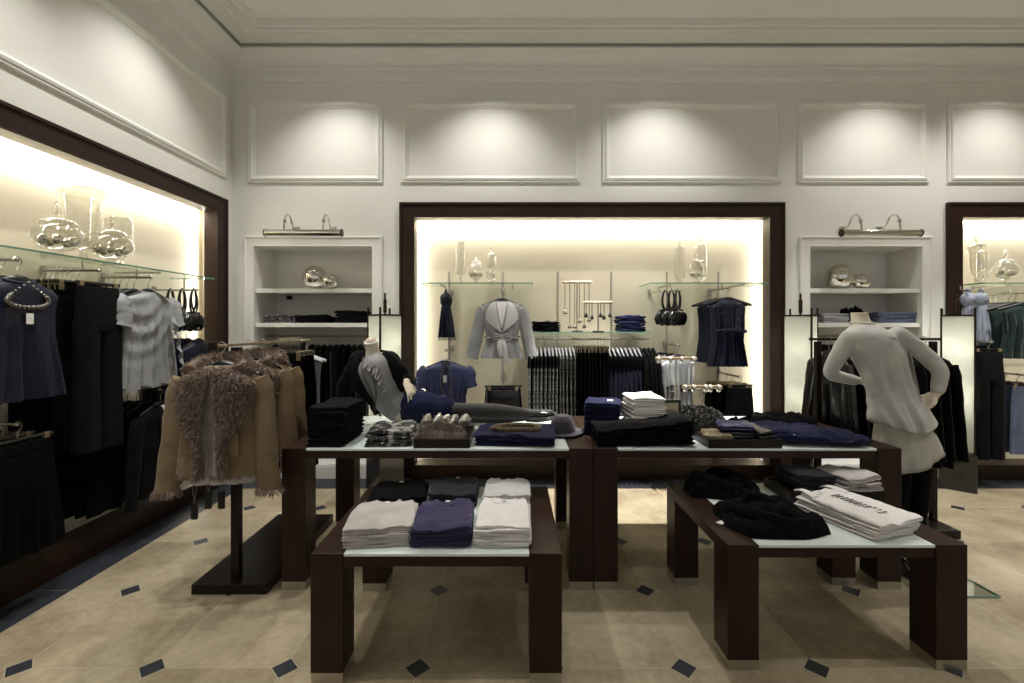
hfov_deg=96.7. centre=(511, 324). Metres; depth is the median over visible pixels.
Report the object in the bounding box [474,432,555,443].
trousers
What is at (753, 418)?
blouse
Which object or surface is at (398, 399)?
mannequin
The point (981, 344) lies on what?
dress
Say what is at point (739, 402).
skirt
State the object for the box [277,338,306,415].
trousers
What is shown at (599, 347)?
trousers
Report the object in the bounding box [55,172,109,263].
glass jar
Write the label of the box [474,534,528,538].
shirt
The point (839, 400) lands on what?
leather jacket
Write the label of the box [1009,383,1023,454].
jeans
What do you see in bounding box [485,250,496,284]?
glass jar
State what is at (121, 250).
ball
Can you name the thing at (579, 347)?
trousers
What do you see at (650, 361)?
cardigan
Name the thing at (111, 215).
glass jar
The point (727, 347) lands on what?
blouse
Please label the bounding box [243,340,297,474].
jacket
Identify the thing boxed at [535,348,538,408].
knit sweater
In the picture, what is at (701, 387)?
stand
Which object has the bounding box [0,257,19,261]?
rail
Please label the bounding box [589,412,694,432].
jeans
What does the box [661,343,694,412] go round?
camisole
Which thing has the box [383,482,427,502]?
shirt
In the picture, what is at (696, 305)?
blouse
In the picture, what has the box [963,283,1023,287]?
glass shelf
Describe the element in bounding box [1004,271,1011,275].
ball
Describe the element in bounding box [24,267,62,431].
trousers
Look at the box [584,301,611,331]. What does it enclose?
stand
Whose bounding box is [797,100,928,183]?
trim
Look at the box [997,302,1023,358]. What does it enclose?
dress
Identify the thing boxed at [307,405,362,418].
sweater
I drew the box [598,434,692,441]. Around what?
jeans
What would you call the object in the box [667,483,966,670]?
display table
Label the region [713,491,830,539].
jacket
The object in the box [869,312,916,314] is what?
jeans
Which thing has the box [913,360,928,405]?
blazer
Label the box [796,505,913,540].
shirt
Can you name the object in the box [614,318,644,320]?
sweater
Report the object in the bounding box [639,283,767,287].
glass shelf
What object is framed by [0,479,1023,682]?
floor
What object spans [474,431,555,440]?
trousers
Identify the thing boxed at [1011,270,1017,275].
ball
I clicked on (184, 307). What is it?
handbag
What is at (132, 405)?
blazer
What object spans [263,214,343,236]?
picture light
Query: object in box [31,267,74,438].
trousers
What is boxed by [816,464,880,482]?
cardigan
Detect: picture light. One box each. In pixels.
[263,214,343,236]
[838,214,923,236]
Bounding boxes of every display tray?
[413,426,474,447]
[692,429,781,447]
[764,477,885,502]
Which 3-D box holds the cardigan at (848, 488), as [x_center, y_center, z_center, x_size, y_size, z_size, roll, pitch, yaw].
[1.892,0.882,2.561,0.216,0.038,0.242,0,0,-7]
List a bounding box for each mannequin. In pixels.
[336,337,556,423]
[823,312,1000,597]
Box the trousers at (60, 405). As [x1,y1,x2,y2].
[50,267,106,454]
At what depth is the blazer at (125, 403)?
3.31 m
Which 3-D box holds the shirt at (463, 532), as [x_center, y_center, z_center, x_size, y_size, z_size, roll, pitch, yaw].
[-0.317,0.889,2.114,0.265,0.020,0.350,0,0,-1]
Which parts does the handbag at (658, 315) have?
handle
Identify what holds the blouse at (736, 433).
in the display tray at (754, 442)
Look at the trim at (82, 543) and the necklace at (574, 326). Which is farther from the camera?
the necklace at (574, 326)
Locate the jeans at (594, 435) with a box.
[591,431,694,443]
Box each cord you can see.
[191,485,197,519]
[205,486,211,508]
[218,484,224,508]
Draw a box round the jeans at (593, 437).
[591,432,695,446]
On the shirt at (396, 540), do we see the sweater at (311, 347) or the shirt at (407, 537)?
the shirt at (407, 537)
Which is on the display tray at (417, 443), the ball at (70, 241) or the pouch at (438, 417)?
the pouch at (438, 417)
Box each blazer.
[112,389,155,508]
[123,391,133,408]
[123,391,142,417]
[124,387,187,512]
[912,356,946,461]
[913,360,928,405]
[921,336,969,468]
[933,377,956,468]
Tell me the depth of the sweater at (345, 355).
4.57 m
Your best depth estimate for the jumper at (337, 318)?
4.51 m
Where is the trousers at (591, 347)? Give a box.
[587,339,593,396]
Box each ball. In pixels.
[33,233,48,243]
[43,236,54,246]
[48,234,62,244]
[61,238,70,247]
[65,237,78,246]
[92,244,103,252]
[99,246,107,254]
[104,241,116,247]
[105,245,115,253]
[117,247,128,254]
[302,266,326,288]
[322,273,337,288]
[824,264,854,288]
[852,273,870,288]
[995,271,1002,276]
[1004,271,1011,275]
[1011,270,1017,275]
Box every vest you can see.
[557,337,561,413]
[560,348,564,413]
[564,337,567,413]
[567,338,571,415]
[571,337,575,415]
[606,337,611,397]
[610,338,616,397]
[614,337,621,415]
[618,337,624,415]
[623,337,628,392]
[627,337,633,392]
[631,337,638,392]
[635,337,642,391]
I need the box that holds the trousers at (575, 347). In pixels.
[573,340,577,415]
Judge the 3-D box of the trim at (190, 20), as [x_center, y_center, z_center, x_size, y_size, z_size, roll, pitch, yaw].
[1.778,-2.527,1.030,9.045,0.305,6.860,0,0,0]
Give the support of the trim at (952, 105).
attached to the wall at (289, 142)
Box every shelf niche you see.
[244,236,382,464]
[799,236,932,464]
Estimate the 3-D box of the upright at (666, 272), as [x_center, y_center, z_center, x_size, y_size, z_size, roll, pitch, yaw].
[1.576,0.410,4.631,0.018,1.905,0.016,0,0,0]
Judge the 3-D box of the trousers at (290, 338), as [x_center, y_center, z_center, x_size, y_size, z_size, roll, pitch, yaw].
[-1.585,0.543,3.240,0.396,0.907,0.020,0,0,-1]
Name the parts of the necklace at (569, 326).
chain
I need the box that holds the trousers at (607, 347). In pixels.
[601,338,608,396]
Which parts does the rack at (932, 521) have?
post, rail, post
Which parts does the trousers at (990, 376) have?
leg, leg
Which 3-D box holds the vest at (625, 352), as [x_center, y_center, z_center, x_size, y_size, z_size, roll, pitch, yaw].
[1.077,0.529,4.360,0.041,0.827,0.368,0,0,1]
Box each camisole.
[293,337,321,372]
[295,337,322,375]
[297,337,325,402]
[299,337,326,402]
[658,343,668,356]
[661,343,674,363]
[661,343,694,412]
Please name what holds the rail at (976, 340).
attached to the wall at (1006, 236)
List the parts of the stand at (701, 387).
post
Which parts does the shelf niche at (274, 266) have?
panel, shelf, shelf, panel, panel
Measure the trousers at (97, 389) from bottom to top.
1.127 m
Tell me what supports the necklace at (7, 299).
hanging from the blouse at (30, 362)
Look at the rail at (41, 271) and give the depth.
2.82 m
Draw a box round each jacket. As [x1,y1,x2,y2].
[149,342,285,502]
[243,339,307,439]
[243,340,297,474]
[466,287,536,362]
[683,466,760,499]
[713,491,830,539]
[801,336,859,433]
[810,336,870,438]
[870,422,873,438]
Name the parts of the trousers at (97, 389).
leg, leg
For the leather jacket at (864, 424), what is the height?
0.747 m
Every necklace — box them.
[3,281,51,323]
[361,356,376,411]
[440,362,451,395]
[568,284,571,328]
[572,280,576,328]
[577,280,581,322]
[582,283,585,328]
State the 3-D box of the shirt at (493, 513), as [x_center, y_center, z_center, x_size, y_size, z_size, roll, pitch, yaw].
[-0.039,0.866,2.109,0.243,0.024,0.330,0,0,1]
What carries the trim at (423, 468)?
attached to the display niche at (637, 253)
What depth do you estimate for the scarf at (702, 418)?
2.92 m
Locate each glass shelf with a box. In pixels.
[0,245,214,278]
[420,283,532,287]
[533,332,650,333]
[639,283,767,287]
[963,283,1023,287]
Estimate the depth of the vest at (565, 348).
4.25 m
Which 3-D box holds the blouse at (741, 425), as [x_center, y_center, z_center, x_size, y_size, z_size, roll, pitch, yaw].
[1.334,0.598,2.730,0.190,0.044,0.170,0,0,14]
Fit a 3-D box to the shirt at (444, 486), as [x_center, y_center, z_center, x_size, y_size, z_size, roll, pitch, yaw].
[-0.315,0.886,2.520,0.258,0.028,0.310,0,0,0]
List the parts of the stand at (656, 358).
post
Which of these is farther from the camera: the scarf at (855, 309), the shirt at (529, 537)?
the scarf at (855, 309)
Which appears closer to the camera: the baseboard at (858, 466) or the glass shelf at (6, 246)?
the glass shelf at (6, 246)
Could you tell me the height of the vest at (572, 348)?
0.847 m
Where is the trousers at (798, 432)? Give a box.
[749,420,870,445]
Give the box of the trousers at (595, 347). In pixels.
[590,337,596,396]
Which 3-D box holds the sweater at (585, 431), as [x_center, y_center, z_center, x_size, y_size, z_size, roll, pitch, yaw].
[0.595,0.684,3.016,0.228,0.032,0.258,0,0,15]
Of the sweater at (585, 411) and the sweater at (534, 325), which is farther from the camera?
the sweater at (534, 325)
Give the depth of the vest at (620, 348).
4.23 m
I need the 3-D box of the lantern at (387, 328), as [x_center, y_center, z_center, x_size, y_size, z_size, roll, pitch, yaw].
[-1.172,0.602,4.200,0.250,1.795,0.250,0,0,-45]
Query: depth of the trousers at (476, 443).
2.62 m
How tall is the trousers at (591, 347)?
0.917 m
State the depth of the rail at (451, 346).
4.63 m
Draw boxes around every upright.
[448,272,449,458]
[502,272,503,458]
[557,272,557,347]
[610,272,611,347]
[666,272,667,458]
[717,272,719,458]
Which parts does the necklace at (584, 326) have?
chain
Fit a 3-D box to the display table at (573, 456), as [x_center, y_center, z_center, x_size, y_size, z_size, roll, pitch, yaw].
[-0.422,1.100,3.038,1.766,0.800,0.923,0,0,0]
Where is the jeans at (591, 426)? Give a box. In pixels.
[590,425,694,437]
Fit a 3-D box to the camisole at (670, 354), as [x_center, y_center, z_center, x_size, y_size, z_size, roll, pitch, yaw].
[1.530,0.545,4.372,0.342,0.747,0.088,0,0,-7]
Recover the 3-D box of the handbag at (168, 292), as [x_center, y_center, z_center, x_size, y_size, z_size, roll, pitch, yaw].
[-2.785,-0.124,3.710,0.080,0.358,0.236,0,0,0]
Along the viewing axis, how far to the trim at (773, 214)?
4.44 m
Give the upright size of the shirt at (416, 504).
0.020 m
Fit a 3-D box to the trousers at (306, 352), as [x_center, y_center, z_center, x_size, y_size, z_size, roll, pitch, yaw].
[-1.585,0.543,3.136,0.396,0.907,0.020,0,0,-2]
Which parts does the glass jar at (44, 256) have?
lid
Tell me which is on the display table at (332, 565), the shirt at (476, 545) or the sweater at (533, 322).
the shirt at (476, 545)
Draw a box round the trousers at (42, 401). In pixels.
[38,267,75,437]
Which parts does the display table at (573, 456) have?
leg, leg, glass, leg, leg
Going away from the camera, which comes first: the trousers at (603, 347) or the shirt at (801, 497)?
the shirt at (801, 497)
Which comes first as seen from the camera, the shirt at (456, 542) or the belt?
the shirt at (456, 542)
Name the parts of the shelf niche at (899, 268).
panel, panel, shelf, shelf, panel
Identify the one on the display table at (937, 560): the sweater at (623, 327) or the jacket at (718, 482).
the jacket at (718, 482)
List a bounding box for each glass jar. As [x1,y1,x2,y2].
[25,204,85,258]
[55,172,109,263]
[85,215,135,266]
[102,216,133,269]
[455,241,465,284]
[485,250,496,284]
[964,237,988,284]
[972,247,988,284]
[991,252,1020,282]
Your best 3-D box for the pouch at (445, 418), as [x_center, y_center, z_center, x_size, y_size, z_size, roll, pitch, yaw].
[-0.419,0.606,2.845,0.078,0.103,0.090,0,0,0]
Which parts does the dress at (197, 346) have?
beaded panel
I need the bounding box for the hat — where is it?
[551,414,583,436]
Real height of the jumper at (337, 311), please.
0.044 m
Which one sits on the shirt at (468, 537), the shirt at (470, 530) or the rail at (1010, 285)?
the shirt at (470, 530)
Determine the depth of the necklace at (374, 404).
2.98 m
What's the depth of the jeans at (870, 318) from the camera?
4.52 m
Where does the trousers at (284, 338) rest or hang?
hanging from the rack at (253, 566)
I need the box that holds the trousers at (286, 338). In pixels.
[283,338,311,414]
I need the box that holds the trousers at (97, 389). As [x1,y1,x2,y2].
[70,268,123,455]
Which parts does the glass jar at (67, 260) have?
lid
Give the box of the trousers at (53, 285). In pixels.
[45,267,85,430]
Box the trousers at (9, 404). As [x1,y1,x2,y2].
[8,267,45,430]
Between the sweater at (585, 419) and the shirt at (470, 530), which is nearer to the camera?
the shirt at (470, 530)
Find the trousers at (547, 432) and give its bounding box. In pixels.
[472,423,554,438]
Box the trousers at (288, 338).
[285,338,313,405]
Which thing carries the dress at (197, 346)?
hanging from the rail
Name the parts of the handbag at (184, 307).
handle, handle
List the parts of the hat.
crown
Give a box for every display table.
[282,416,592,589]
[311,486,561,682]
[572,416,900,589]
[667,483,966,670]
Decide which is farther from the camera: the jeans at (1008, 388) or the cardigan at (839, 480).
the jeans at (1008, 388)
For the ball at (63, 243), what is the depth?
2.76 m
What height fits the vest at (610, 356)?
0.827 m
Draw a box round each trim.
[0,0,226,178]
[0,99,228,485]
[0,483,218,607]
[137,0,1023,82]
[200,0,1023,42]
[247,100,382,183]
[399,202,785,478]
[401,100,580,183]
[414,459,769,478]
[602,100,780,183]
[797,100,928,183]
[946,202,1023,314]
[947,100,1023,183]
[978,459,1023,478]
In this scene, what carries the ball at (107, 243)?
in the glass jar at (111, 215)
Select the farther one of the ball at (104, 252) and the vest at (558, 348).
the vest at (558, 348)
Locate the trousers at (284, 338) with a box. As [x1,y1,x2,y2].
[281,338,309,414]
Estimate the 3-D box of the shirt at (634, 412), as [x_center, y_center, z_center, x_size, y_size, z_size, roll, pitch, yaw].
[0.856,0.548,2.973,0.215,0.034,0.267,0,0,-3]
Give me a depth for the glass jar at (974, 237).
4.43 m
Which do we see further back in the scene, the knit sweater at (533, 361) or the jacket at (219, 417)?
the knit sweater at (533, 361)
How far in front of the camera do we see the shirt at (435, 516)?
2.07 m
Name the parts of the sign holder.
frame, frame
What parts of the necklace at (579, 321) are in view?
chain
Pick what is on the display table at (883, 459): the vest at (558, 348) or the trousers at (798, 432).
the trousers at (798, 432)
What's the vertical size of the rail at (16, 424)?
0.060 m
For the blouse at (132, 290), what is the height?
0.727 m
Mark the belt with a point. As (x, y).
(513, 426)
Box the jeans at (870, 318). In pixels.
[870,318,915,319]
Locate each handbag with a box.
[166,288,174,330]
[174,288,186,331]
[182,288,204,331]
[655,289,670,325]
[661,289,676,325]
[668,289,686,325]
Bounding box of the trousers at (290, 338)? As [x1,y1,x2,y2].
[283,338,316,464]
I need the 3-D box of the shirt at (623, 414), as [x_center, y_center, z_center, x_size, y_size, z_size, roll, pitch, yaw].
[0.852,0.604,2.978,0.220,0.032,0.268,0,0,-3]
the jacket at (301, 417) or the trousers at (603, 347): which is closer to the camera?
the jacket at (301, 417)
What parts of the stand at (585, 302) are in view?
post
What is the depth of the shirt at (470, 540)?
1.95 m
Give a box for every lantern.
[366,293,403,487]
[783,293,817,467]
[939,293,977,493]
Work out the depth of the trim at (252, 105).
4.44 m
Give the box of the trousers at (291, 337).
[291,337,318,463]
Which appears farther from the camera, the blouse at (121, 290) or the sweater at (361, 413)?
the blouse at (121, 290)
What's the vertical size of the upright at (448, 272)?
1.905 m
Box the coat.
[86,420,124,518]
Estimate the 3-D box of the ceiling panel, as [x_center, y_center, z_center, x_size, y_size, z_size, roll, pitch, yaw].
[2.077,-2.630,0.730,8.445,0.001,6.260,0,0,0]
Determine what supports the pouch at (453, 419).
on the display tray at (417, 443)
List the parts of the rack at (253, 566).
post, rail, post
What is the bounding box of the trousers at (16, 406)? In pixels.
[12,267,51,431]
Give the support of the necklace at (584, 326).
hanging from the stand at (564, 282)
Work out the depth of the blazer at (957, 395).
3.07 m
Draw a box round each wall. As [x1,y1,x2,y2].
[0,0,231,350]
[0,136,203,532]
[232,83,1023,355]
[963,220,1023,458]
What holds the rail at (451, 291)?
attached to the upright at (448, 272)
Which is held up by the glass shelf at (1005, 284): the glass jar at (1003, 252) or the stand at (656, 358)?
the glass jar at (1003, 252)
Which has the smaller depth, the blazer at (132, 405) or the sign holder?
the sign holder
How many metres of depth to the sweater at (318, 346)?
4.60 m
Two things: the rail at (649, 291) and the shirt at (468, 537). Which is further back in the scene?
the rail at (649, 291)
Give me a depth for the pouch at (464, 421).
2.81 m
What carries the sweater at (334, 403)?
on the sweater at (339, 412)
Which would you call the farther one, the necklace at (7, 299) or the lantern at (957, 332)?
the lantern at (957, 332)
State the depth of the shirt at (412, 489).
2.46 m
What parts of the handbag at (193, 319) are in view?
handle, handle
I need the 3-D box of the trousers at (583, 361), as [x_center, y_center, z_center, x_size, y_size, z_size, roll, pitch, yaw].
[0.675,0.574,4.360,0.025,0.917,0.374,0,0,-1]
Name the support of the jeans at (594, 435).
on the jeans at (593, 437)
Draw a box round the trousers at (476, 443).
[474,441,554,446]
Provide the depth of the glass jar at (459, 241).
4.43 m
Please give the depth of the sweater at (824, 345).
4.62 m
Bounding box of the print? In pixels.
[831,494,886,512]
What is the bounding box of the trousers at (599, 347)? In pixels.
[594,337,601,396]
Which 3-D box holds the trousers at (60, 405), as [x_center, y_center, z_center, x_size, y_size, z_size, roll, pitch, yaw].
[-2.646,0.195,2.800,0.031,1.107,0.385,0,0,1]
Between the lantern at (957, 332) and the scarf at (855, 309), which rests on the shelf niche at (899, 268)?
the scarf at (855, 309)
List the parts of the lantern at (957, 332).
corner rod, rail, glass panel, corner rod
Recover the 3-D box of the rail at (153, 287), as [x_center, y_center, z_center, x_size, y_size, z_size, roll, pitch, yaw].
[-2.741,-0.320,3.710,0.366,0.130,0.036,0,0,0]
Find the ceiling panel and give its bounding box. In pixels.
[247,0,1023,14]
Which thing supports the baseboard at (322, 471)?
attached to the wall at (289, 142)
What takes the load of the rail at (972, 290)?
attached to the wall at (1006, 236)
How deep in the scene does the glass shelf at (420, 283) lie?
4.25 m
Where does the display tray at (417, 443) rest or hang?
on the display table at (573, 456)
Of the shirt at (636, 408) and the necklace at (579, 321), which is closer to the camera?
the shirt at (636, 408)
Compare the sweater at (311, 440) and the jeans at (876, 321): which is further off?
the jeans at (876, 321)
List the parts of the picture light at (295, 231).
arm, lamp shade, arm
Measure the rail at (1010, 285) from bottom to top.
0.110 m
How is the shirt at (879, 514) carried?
on the shirt at (801, 497)
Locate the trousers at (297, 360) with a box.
[275,338,305,468]
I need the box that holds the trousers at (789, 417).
[753,411,816,424]
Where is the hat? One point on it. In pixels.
(564, 425)
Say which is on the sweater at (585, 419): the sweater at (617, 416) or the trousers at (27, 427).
the sweater at (617, 416)
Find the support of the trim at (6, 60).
attached to the wall at (80, 45)
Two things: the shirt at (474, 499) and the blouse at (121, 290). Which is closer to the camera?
the shirt at (474, 499)
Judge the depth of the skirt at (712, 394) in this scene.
4.38 m
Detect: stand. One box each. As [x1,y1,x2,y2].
[563,281,591,331]
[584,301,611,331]
[655,357,696,399]
[681,385,722,405]
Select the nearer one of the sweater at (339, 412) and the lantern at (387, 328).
the sweater at (339, 412)
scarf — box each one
[264,314,303,317]
[264,317,299,319]
[264,320,299,322]
[412,422,468,441]
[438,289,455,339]
[681,404,727,428]
[840,305,863,322]
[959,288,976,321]
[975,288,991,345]
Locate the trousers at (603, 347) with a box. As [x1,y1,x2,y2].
[598,337,605,396]
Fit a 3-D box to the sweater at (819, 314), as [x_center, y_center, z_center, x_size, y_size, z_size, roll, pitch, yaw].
[3.212,-0.104,4.639,0.275,0.029,0.263,0,0,0]
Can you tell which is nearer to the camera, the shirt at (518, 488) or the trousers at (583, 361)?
the shirt at (518, 488)
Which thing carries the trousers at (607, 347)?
hanging from the hanging rail at (542, 335)
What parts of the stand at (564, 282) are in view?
post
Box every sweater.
[299,314,335,318]
[299,318,335,320]
[299,320,334,322]
[306,430,362,446]
[307,402,362,414]
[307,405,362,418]
[307,408,364,422]
[307,416,363,430]
[307,419,364,434]
[307,423,363,438]
[307,427,363,442]
[308,335,314,349]
[308,397,363,410]
[308,412,364,426]
[313,335,320,355]
[318,335,326,402]
[325,336,332,400]
[329,334,338,397]
[334,334,344,396]
[341,334,351,372]
[350,334,356,397]
[355,334,365,415]
[527,354,530,408]
[531,321,559,323]
[531,354,535,408]
[532,324,560,326]
[532,326,559,329]
[532,329,560,331]
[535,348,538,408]
[539,337,542,408]
[542,337,546,408]
[546,337,550,409]
[550,348,553,410]
[554,337,557,413]
[583,409,618,414]
[583,428,591,433]
[584,397,620,407]
[584,405,619,411]
[584,410,620,418]
[584,417,619,421]
[614,315,645,318]
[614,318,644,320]
[614,321,645,323]
[615,323,645,326]
[615,326,645,328]
[615,329,645,331]
[813,313,848,315]
[818,316,849,317]
[818,318,849,320]
[818,320,848,322]
[822,335,830,349]
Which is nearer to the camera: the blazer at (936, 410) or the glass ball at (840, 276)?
the blazer at (936, 410)
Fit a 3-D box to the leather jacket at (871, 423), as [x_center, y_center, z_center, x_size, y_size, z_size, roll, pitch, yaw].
[2.466,0.455,3.351,0.064,0.747,0.641,0,0,-2]
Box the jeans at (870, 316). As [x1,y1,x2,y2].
[869,315,915,317]
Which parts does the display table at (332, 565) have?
leg, leg, glass, leg, leg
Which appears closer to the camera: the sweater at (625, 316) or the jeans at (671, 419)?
the jeans at (671, 419)
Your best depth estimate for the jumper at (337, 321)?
4.51 m
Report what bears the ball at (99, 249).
in the glass jar at (111, 215)
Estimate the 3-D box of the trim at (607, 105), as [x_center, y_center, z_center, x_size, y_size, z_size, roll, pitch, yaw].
[1.757,-1.791,4.445,1.750,0.809,0.030,0,0,0]
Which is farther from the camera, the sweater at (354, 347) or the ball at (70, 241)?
the sweater at (354, 347)
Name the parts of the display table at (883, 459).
leg, glass, leg, leg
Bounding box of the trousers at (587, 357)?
[583,337,589,398]
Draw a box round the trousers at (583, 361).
[579,337,585,415]
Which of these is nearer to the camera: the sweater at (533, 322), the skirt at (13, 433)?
the skirt at (13, 433)
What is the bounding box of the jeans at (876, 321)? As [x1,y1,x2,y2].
[871,320,915,322]
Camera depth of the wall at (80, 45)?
3.19 m
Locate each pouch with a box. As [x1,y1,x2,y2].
[420,413,432,426]
[432,412,441,422]
[441,414,449,422]
[449,414,457,424]
[457,414,471,428]
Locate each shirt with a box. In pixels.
[342,499,415,532]
[342,502,418,535]
[342,507,418,538]
[342,536,410,542]
[342,538,409,545]
[343,542,409,548]
[366,478,426,501]
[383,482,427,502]
[409,502,474,534]
[409,515,473,544]
[410,514,473,537]
[410,516,473,547]
[410,535,470,541]
[412,498,473,532]
[415,349,476,402]
[428,475,478,496]
[429,479,479,499]
[430,486,478,500]
[474,504,530,532]
[474,532,530,535]
[474,532,531,544]
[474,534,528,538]
[474,534,530,542]
[475,497,530,529]
[475,544,529,547]
[483,477,530,498]
[621,400,666,410]
[621,408,662,418]
[621,412,632,418]
[622,396,664,405]
[622,404,665,414]
[623,391,665,401]
[794,485,922,528]
[794,502,917,537]
[796,495,920,530]
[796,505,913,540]
[797,499,919,534]
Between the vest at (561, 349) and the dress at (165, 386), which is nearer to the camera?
the dress at (165, 386)
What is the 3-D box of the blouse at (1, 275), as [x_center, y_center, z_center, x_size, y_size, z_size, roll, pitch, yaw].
[-2.649,0.015,2.360,0.080,0.747,0.493,0,0,-1]
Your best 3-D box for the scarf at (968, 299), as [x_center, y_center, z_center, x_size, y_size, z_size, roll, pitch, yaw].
[4.392,-0.193,4.380,0.125,0.326,0.116,0,0,0]
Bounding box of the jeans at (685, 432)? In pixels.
[590,427,694,438]
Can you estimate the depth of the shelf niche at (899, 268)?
4.58 m
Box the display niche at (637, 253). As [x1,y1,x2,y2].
[417,220,762,458]
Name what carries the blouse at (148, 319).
hanging from the rail at (101, 278)
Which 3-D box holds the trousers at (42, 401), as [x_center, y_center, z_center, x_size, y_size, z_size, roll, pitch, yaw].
[-2.718,0.195,2.800,0.031,1.107,0.385,0,0,-1]
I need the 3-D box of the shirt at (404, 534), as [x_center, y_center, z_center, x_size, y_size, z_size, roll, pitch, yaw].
[-0.592,0.903,2.102,0.297,0.020,0.319,0,0,-5]
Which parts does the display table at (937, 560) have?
leg, leg, glass, leg, leg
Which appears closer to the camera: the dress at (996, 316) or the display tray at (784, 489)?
the display tray at (784, 489)
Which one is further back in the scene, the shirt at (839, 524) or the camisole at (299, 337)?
the camisole at (299, 337)
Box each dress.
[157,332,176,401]
[164,331,183,399]
[174,331,191,376]
[181,329,213,376]
[976,292,998,347]
[980,292,1004,347]
[985,292,1010,351]
[987,291,1019,351]
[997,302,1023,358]
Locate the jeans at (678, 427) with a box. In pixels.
[598,424,694,434]
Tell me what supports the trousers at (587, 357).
hanging from the hanging rail at (542, 335)
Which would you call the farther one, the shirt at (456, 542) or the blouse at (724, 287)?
the blouse at (724, 287)
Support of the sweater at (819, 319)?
on the sweater at (845, 321)
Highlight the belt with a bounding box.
[489,422,541,431]
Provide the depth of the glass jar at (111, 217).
3.23 m
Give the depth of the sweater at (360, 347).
4.66 m
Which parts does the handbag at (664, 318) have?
handle, handle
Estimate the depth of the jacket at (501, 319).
4.23 m
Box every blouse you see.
[0,256,5,276]
[0,256,66,404]
[116,274,184,390]
[119,274,129,292]
[121,274,138,294]
[364,437,413,446]
[365,426,415,439]
[366,419,416,434]
[366,428,417,442]
[691,288,714,361]
[695,288,718,361]
[699,287,722,362]
[700,428,733,438]
[703,286,751,366]
[703,287,746,358]
[715,419,754,430]
[715,426,754,438]
[728,414,773,421]
[750,423,773,438]
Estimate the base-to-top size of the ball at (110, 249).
0.058 m
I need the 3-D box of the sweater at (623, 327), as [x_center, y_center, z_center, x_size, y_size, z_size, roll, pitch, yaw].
[1.154,0.024,4.444,0.258,0.037,0.242,0,0,-2]
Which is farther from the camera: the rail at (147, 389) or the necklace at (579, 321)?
the necklace at (579, 321)
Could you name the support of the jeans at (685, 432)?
on the jeans at (689, 435)
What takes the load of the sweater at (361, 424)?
on the sweater at (311, 440)
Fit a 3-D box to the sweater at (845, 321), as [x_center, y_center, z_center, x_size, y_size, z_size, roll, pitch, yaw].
[3.209,-0.033,4.641,0.270,0.028,0.270,0,0,0]
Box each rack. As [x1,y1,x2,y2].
[191,339,332,594]
[809,338,960,538]
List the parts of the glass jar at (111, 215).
lid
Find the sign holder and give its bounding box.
[664,400,680,413]
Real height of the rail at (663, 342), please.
0.060 m
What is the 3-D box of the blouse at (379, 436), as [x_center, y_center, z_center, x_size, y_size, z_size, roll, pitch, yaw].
[-0.728,0.641,2.760,0.266,0.036,0.302,0,0,-6]
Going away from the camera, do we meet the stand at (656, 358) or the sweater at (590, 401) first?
the sweater at (590, 401)
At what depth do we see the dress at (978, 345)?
4.44 m
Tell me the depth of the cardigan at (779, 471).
2.47 m
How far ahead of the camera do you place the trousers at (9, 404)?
2.62 m
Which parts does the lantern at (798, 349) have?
corner rod, glass panel, corner rod, glass panel, corner rod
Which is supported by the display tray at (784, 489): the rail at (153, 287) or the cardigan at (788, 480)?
the cardigan at (788, 480)
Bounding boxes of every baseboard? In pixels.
[281,465,365,478]
[835,465,938,478]
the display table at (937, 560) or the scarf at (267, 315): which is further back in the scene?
the scarf at (267, 315)
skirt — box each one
[0,421,34,446]
[0,421,65,566]
[0,430,12,434]
[0,430,23,441]
[484,376,521,407]
[486,377,519,406]
[704,372,734,412]
[709,373,740,407]
[714,373,746,415]
[725,375,753,415]
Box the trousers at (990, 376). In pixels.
[976,340,1004,459]
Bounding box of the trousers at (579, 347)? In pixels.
[576,337,581,415]
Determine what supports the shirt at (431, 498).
on the shirt at (474, 499)
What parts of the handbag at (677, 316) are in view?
handle, handle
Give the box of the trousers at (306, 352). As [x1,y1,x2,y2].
[279,338,309,431]
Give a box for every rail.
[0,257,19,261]
[0,422,19,426]
[39,262,100,274]
[99,270,152,281]
[124,388,161,390]
[152,278,198,291]
[445,345,453,351]
[447,286,452,295]
[534,335,648,339]
[648,285,681,295]
[662,341,679,346]
[707,284,728,293]
[716,369,739,377]
[963,286,983,292]
[975,285,1023,295]
[976,340,993,342]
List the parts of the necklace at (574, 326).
chain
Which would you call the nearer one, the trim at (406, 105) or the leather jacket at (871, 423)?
the leather jacket at (871, 423)
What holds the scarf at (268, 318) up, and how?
on the scarf at (266, 321)
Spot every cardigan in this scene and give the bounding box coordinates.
[639,337,649,391]
[642,337,654,393]
[646,337,658,394]
[651,337,662,396]
[775,469,835,485]
[775,473,833,489]
[776,464,836,480]
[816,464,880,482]
[833,481,883,491]
[834,476,881,486]
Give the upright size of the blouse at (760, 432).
0.061 m
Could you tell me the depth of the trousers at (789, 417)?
3.18 m
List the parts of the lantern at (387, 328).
corner rod, glass panel, corner rod, rail, glass panel, corner rod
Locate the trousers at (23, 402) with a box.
[20,267,56,430]
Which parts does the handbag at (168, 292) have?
handle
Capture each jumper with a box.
[334,310,371,313]
[335,313,366,316]
[335,317,366,319]
[335,319,366,322]
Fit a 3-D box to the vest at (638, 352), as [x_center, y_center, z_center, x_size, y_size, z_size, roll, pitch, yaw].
[1.197,0.529,4.360,0.040,0.827,0.368,0,0,0]
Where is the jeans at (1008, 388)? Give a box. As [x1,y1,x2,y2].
[1005,373,1023,451]
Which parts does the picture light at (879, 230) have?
arm, lamp shade, arm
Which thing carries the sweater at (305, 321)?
on the shelf niche at (274, 266)
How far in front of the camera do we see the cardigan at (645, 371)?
4.15 m

